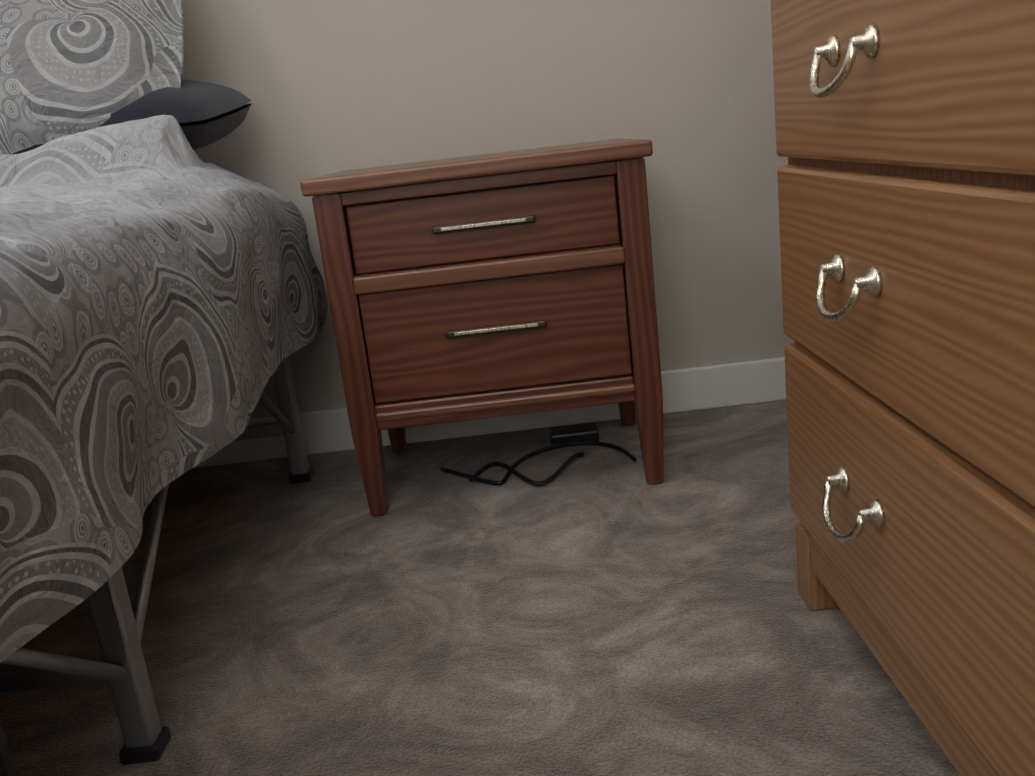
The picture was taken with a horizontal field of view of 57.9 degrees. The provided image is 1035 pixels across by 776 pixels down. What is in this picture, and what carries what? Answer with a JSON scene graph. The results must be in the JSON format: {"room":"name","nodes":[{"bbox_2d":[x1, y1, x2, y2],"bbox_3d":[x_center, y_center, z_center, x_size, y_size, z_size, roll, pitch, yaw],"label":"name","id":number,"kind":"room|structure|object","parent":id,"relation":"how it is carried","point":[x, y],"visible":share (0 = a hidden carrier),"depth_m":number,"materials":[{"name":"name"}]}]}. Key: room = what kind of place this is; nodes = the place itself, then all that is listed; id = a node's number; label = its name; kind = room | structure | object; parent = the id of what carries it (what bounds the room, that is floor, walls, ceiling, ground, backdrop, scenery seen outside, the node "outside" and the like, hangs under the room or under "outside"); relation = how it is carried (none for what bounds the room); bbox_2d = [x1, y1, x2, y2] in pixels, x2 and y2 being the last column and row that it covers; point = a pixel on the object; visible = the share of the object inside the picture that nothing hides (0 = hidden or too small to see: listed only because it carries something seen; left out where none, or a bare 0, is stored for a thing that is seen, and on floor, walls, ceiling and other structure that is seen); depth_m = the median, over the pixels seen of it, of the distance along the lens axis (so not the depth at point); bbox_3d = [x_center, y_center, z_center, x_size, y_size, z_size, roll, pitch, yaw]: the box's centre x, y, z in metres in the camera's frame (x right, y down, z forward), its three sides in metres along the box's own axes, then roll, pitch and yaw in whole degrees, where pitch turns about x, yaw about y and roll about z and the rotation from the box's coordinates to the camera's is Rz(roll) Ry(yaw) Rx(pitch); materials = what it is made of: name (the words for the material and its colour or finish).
{"room":"bedroom","nodes":[
{"label":"bedroom","id":0,"kind":"room"},
{"bbox_2d":[0,400,960,775],"bbox_3d":[-1.006,0.709,0.420,4.100,0.100,3.750,-7,15,1],"label":"floor","id":1,"kind":"structure","parent":0,"point":[598,610],"depth_m":1.24,"materials":[{"name":"beige carpet"}]},
{"bbox_2d":[0,0,327,775],"bbox_3d":[-1.192,0.004,0.880,1.680,1.054,2.063,-7,15,1],"label":"bed","id":2,"kind":"object","parent":1,"relation":"on","point":[162,304],"visible":1,"depth_m":1.05,"materials":[{"name":"grey fabric"}]},
{"bbox_2d":[300,139,663,516],"bbox_3d":[-0.037,-0.131,1.758,0.564,0.592,0.409,-7,15,1],"label":"nightstand","id":3,"kind":"object","parent":1,"relation":"on","point":[516,282],"visible":1,"depth_m":1.56,"materials":[{"name":"brown wood"}]},
{"bbox_2d":[440,422,636,485],"bbox_3d":[0.036,0.134,1.828,0.380,0.028,0.274,-7,15,1],"label":"power cord","id":4,"kind":"object","parent":1,"relation":"on","point":[575,435],"visible":1,"depth_m":1.87,"materials":[{"name":"black plastic"}]},
{"bbox_2d":[770,0,1034,775],"bbox_3d":[0.526,-0.171,0.551,0.507,1.172,1.136,-7,15,1],"label":"dresser","id":5,"kind":"object","parent":1,"relation":"on","point":[905,137],"visible":1,"depth_m":0.76,"materials":[{"name":"brown wood"}]},
{"bbox_2d":[182,0,793,418],"bbox_3d":[-1.194,-1.045,1.807,3.800,2.580,0.150,-7,15,1],"label":"wall","id":6,"kind":"structure","parent":0,"point":[334,86],"depth_m":1.88,"materials":[{"name":"paint"}]},
{"bbox_2d":[193,357,785,467],"bbox_3d":[-1.045,0.167,2.053,3.786,0.095,0.014,-7,15,1],"label":"baseboard","id":7,"kind":"structure","parent":6,"relation":"attached to","point":[705,387],"depth_m":2.04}
]}

